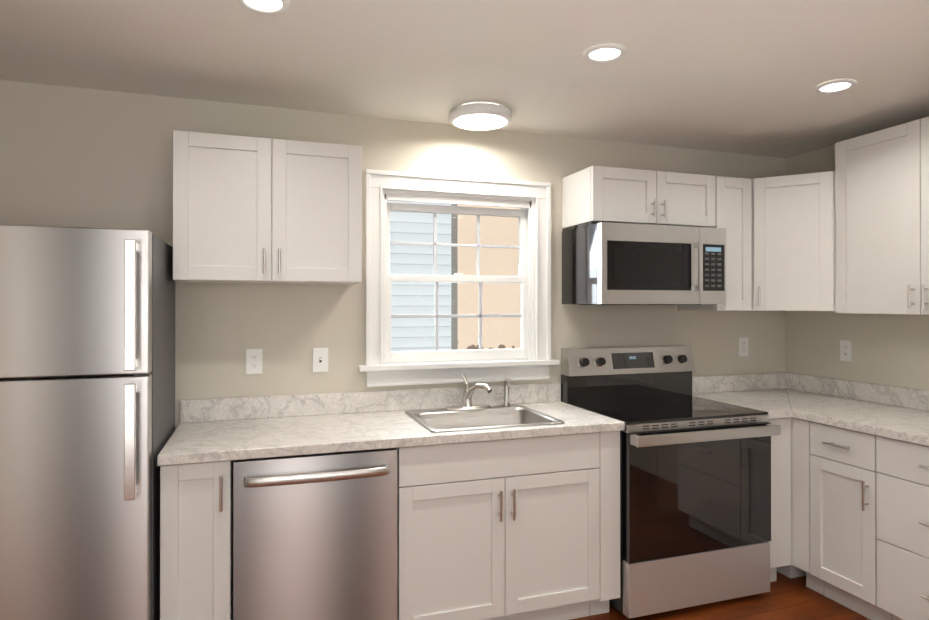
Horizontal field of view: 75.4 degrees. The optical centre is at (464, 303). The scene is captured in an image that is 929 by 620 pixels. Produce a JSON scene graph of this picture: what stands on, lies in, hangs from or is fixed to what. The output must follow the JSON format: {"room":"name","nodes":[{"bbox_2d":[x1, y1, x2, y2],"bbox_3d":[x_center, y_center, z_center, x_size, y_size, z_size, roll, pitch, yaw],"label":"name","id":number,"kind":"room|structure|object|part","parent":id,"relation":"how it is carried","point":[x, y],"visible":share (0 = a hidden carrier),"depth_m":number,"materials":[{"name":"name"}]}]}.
{"room":"kitchen","nodes":[
{"label":"kitchen","id":0,"kind":"room"},
{"bbox_2d":[0,80,785,429],"bbox_3d":[-0.204,0.262,3.164,5.020,2.380,0.160,0,0,-19],"label":"wall","id":1,"kind":"structure","parent":0,"point":[82,158],"depth_m":2.86,"materials":[{"name":"paint"}]},
{"bbox_2d":[246,349,261,373],"bbox_3d":[-0.982,0.271,2.811,0.072,0.116,0.008,0,0,-19],"label":"electrical outlet","id":2,"kind":"object","parent":1,"relation":"attached to","point":[253,361],"visible":1,"depth_m":2.81,"materials":[{"name":"white plastic"}]},
{"bbox_2d":[173,130,361,284],"bbox_3d":[-0.857,-0.395,2.669,0.759,0.602,0.360,0,0,-19],"label":"upper cabinet","id":3,"kind":"object","parent":1,"relation":"attached to","point":[253,210],"visible":1,"depth_m":2.52,"materials":[{"name":"white paint"}]},
{"bbox_2d":[313,348,327,371],"bbox_3d":[-0.695,0.273,2.903,0.072,0.116,0.017,0,0,-19],"label":"switch plate","id":4,"kind":"object","parent":1,"relation":"attached to","point":[320,359],"visible":1,"depth_m":2.90,"materials":[{"name":"white plastic"}]},
{"bbox_2d":[358,169,559,386],"bbox_3d":[-0.030,-0.124,3.189,1.079,1.073,0.220,0,0,-19],"label":"window","id":5,"kind":"structure","parent":1,"relation":"in","point":[382,187],"depth_m":3.16,"materials":[{"name":"white paint"}]},
{"bbox_3d":[-0.043,-0.313,3.229,0.739,0.341,0.003,0,0,-19],"label":"sash glass","id":6,"kind":"part","parent":5,"relation":"part of","materials":[{"name":"clear glass"}]},
{"bbox_3d":[-0.033,0.066,3.196,0.739,0.369,0.003,0,0,-19],"label":"sash glass","id":7,"kind":"part","parent":5,"relation":"part of","materials":[{"name":"clear glass"}]},
{"bbox_3d":[-0.041,-0.316,3.221,0.807,0.407,0.030,0,0,-19],"label":"window sash","id":8,"kind":"part","parent":5,"relation":"part of","materials":[{"name":"white wood"}]},
{"bbox_3d":[-0.030,0.077,3.188,0.807,0.450,0.030,0,0,-19],"label":"window sash","id":9,"kind":"part","parent":5,"relation":"part of","materials":[{"name":"white wood"}]},
{"bbox_3d":[-0.010,0.359,3.127,1.079,0.108,0.092,0,0,-19],"label":"window stool apron","id":10,"kind":"part","parent":5,"relation":"part of","materials":[{"name":"white wood"}]},
{"bbox_2d":[562,166,715,227],"bbox_3d":[0.958,-0.555,3.280,0.760,0.278,0.360,0,0,-19],"label":"upper cabinet","id":11,"kind":"object","parent":1,"relation":"attached to","point":[608,194],"visible":1,"depth_m":3.14,"materials":[{"name":"white paint"}]},
{"bbox_2d":[562,221,725,304],"bbox_3d":[0.966,-0.203,3.224,0.750,0.422,0.466,0,0,-19],"label":"over-the-range microwave","id":12,"kind":"object","parent":11,"relation":"attached to","point":[610,263],"visible":1,"depth_m":3.06,"materials":[{"name":"grey metal"}]},
{"bbox_3d":[1.197,-0.189,3.083,0.022,0.265,0.051,0,0,-19],"label":"handle","id":13,"kind":"part","parent":12,"relation":"part of","materials":[{"name":"silver metal"}]},
{"bbox_2d":[678,176,750,310],"bbox_3d":[1.436,-0.327,3.440,0.240,0.734,0.360,0,0,-19],"label":"upper cabinet","id":14,"kind":"object","parent":1,"relation":"attached to","point":[733,206],"visible":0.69,"depth_m":3.32,"materials":[{"name":"white paint"}]},
{"bbox_2d":[738,337,747,355],"bbox_3d":[1.727,0.268,3.722,0.072,0.116,0.008,0,0,-19],"label":"electrical outlet","id":15,"kind":"object","parent":1,"relation":"attached to","point":[742,346],"visible":1,"depth_m":3.72,"materials":[{"name":"white plastic"}]},
{"bbox_2d":[751,171,835,310],"bbox_3d":[1.866,-0.327,3.450,0.590,0.734,0.616,0,0,-19],"label":"upper cabinet","id":16,"kind":"object","parent":1,"relation":"attached to","point":[792,242],"visible":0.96,"depth_m":3.24,"materials":[{"name":"white paint"}]},
{"bbox_2d":[0,0,928,157],"bbox_3d":[0.507,-0.965,1.054,5.020,0.060,4.620,0,0,-19],"label":"ceiling","id":17,"kind":"structure","parent":0,"point":[746,77],"depth_m":2.30,"materials":[{"name":"paint"}]},
{"bbox_2d":[237,0,289,13],"bbox_3d":[-0.618,-0.926,1.846,0.156,0.009,0.156,0,0,-19],"label":"recessed light","id":18,"kind":"object","parent":17,"relation":"in","point":[270,6],"visible":1,"depth_m":1.87,"materials":[{"name":"white paint"}]},
{"bbox_2d":[449,103,511,130],"bbox_3d":[0.076,-0.900,2.897,0.300,0.055,0.300,0,0,-19],"label":"ceiling light","id":19,"kind":"object","parent":17,"relation":"attached to","point":[480,116],"visible":1,"depth_m":2.82,"materials":[{"name":"white paint"}]},
{"bbox_2d":[583,44,625,62],"bbox_3d":[0.520,-0.925,2.229,0.156,0.009,0.156,0,0,-19],"label":"recessed light","id":20,"kind":"object","parent":17,"relation":"in","point":[602,53],"visible":0.98,"depth_m":2.22,"materials":[{"name":"white paint"}]},
{"bbox_2d":[814,79,856,93],"bbox_3d":[1.581,-0.924,2.565,0.156,0.009,0.156,0,0,-19],"label":"recessed light","id":21,"kind":"object","parent":17,"relation":"in","point":[835,86],"visible":1,"depth_m":2.56,"materials":[{"name":"white paint"}]},
{"bbox_2d":[570,572,869,619],"bbox_3d":[0.507,1.475,1.046,5.020,0.060,4.620,0,0,-19],"label":"floor","id":22,"kind":"structure","parent":0,"point":[788,598],"depth_m":2.85,"materials":[{"name":"brown wood"}]},
{"bbox_2d":[0,224,174,619],"bbox_3d":[-1.530,0.597,2.210,0.760,1.696,0.711,0,0,-19],"label":"refrigerator","id":23,"kind":"object","parent":22,"relation":"on","point":[87,372],"visible":1,"depth_m":1.98,"materials":[{"name":"grey metal"}]},
{"bbox_2d":[0,224,151,377],"bbox_3d":[-1.446,-0.006,1.965,0.756,0.491,0.078,0,0,-19],"label":"freezer","id":24,"kind":"object","parent":23,"relation":"in","point":[62,288],"depth_m":1.97,"materials":[{"name":"silver metal"}]},
{"bbox_2d":[160,460,232,619],"bbox_3d":[-1.063,1.013,2.446,0.236,0.874,0.646,0,0,-19],"label":"base cabinet","id":25,"kind":"object","parent":22,"relation":"on","point":[196,541],"visible":0.79,"depth_m":2.18,"materials":[{"name":"white paint"}]},
{"bbox_2d":[233,448,396,619],"bbox_3d":[-0.645,1.009,2.559,0.616,0.858,0.680,0,0,-19],"label":"dishwasher","id":26,"kind":"object","parent":22,"relation":"on","point":[314,536],"visible":0.88,"depth_m":2.29,"materials":[{"name":"silver metal"}]},
{"bbox_3d":[-0.547,0.650,2.268,0.540,0.033,0.064,0,0,-19],"label":"handle","id":27,"kind":"part","parent":26,"relation":"part of","materials":[{"name":"silver metal"}]},
{"bbox_2d":[396,431,619,619],"bbox_3d":[0.132,1.014,2.847,1.028,0.874,0.646,0,0,-19],"label":"base cabinet","id":28,"kind":"object","parent":22,"relation":"on","point":[506,529],"depth_m":2.57,"materials":[{"name":"white paint"}]},
{"bbox_2d":[157,383,624,465],"bbox_3d":[-0.278,0.504,2.718,1.906,0.140,0.633,0,0,-19],"label":"countertop","id":29,"kind":"structure","parent":28,"relation":"on","point":[225,429],"depth_m":2.69,"materials":[{"name":"stone"}]},
{"bbox_2d":[405,374,563,432],"bbox_3d":[0.077,0.530,2.828,0.620,0.350,0.515,0,0,-19],"label":"sink","id":30,"kind":"object","parent":29,"relation":"in","point":[467,415],"visible":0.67,"depth_m":2.98,"materials":[{"name":"grey metal"}]},
{"bbox_2d":[443,374,491,409],"bbox_3d":[0.037,0.442,2.965,0.250,0.173,0.196,0,0,-19],"label":"faucet","id":31,"kind":"object","parent":30,"relation":"on","point":[468,390],"depth_m":3.01,"materials":[{"name":"silver metal"}]},
{"bbox_3d":[0.564,1.014,3.011,0.104,0.874,0.610,0,0,-19],"label":"base cabinet end panel","id":32,"kind":"part","parent":28,"relation":"part of","materials":[{"name":"white wood"}]},
{"bbox_2d":[561,345,780,618],"bbox_3d":[1.031,0.849,3.106,0.815,1.205,0.710,0,0,-19],"label":"range","id":33,"kind":"object","parent":22,"relation":"on","point":[695,501],"visible":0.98,"depth_m":2.85,"materials":[{"name":"silver metal"}]},
{"bbox_2d":[570,396,767,424],"bbox_3d":[1.031,0.543,3.106,0.815,0.013,0.545,0,0,-19],"label":"cooktop","id":34,"kind":"object","parent":33,"relation":"in","point":[631,410],"depth_m":3.02,"materials":[{"name":"black glass"}]},
{"bbox_3d":[1.113,0.567,2.863,0.815,0.035,0.045,0,0,-19],"label":"vent trim","id":35,"kind":"part","parent":33,"relation":"part of","materials":[{"name":"silver metal"}]},
{"bbox_3d":[1.115,0.877,2.855,0.809,0.580,0.059,0,0,-19],"label":"oven door","id":36,"kind":"part","parent":33,"relation":"part of","materials":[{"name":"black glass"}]},
{"bbox_3d":[1.114,1.296,2.856,0.809,0.245,0.053,0,0,-19],"label":"drawer","id":37,"kind":"part","parent":33,"relation":"part of","materials":[{"name":"silver metal"}]},
{"bbox_2d":[769,418,790,581],"bbox_3d":[1.484,1.015,3.321,0.170,0.874,0.610,0,0,-19],"label":"base cabinet","id":38,"kind":"object","parent":22,"relation":"on","point":[780,548],"visible":0.27,"depth_m":3.04,"materials":[{"name":"white paint"}]},
{"bbox_2d":[777,417,805,577],"bbox_3d":[1.856,1.016,3.446,0.610,0.874,0.610,0,0,-19],"label":"base cabinet","id":39,"kind":"object","parent":22,"relation":"on","point":[791,571],"visible":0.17,"depth_m":3.18,"materials":[{"name":"white paint"}]},
{"bbox_2d":[692,372,928,445],"bbox_3d":[1.934,0.505,2.942,0.784,0.140,1.618,0,0,-19],"label":"countertop","id":40,"kind":"structure","parent":39,"relation":"on","point":[895,412],"depth_m":3.21,"materials":[{"name":"stone"}]},
{"bbox_2d":[792,418,891,619],"bbox_3d":[2.006,1.014,2.942,0.646,0.874,0.438,0,0,-19],"label":"base cabinet","id":41,"kind":"object","parent":22,"relation":"on","point":[843,543],"depth_m":2.83,"materials":[{"name":"white paint"}]},
{"bbox_3d":[1.970,1.014,3.107,0.610,0.874,0.102,0,0,-19],"label":"right base cabinet filler panel","id":42,"kind":"part","parent":41,"relation":"part of","materials":[{"name":"white wood"}]},
{"bbox_2d":[876,436,928,619],"bbox_3d":[2.164,1.013,2.474,0.646,0.874,0.540,0,0,-19],"label":"base cabinet","id":43,"kind":"object","parent":22,"relation":"on","point":[902,497],"visible":0.96,"depth_m":2.53,"materials":[{"name":"white paint"}]},
{"bbox_2d":[785,145,928,390],"bbox_3d":[2.836,0.258,1.749,0.160,2.380,4.460,0,0,-19],"label":"wall","id":44,"kind":"structure","parent":0,"point":[890,349],"depth_m":3.39,"materials":[{"name":"paint"}]},
{"bbox_2d":[840,340,851,360],"bbox_3d":[2.178,0.270,3.435,0.008,0.116,0.072,0,0,-19],"label":"outlet","id":45,"kind":"object","parent":44,"relation":"attached to","point":[845,350],"visible":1,"depth_m":3.43,"materials":[{"name":"white plastic"}]},
{"bbox_2d":[835,117,928,314],"bbox_3d":[2.211,-0.395,2.784,0.360,0.892,0.860,0,0,-19],"label":"upper cabinet","id":46,"kind":"object","parent":44,"relation":"attached to","point":[881,221],"visible":1,"depth_m":2.91,"materials":[{"name":"white paint"}]},
{"label":"outside","id":47,"kind":"structure","parent":0,"visible":0},
{"bbox_2d":[387,201,520,351],"bbox_3d":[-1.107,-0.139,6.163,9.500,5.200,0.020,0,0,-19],"label":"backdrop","id":48,"kind":"structure","parent":47,"point":[443,262],"depth_m":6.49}
]}

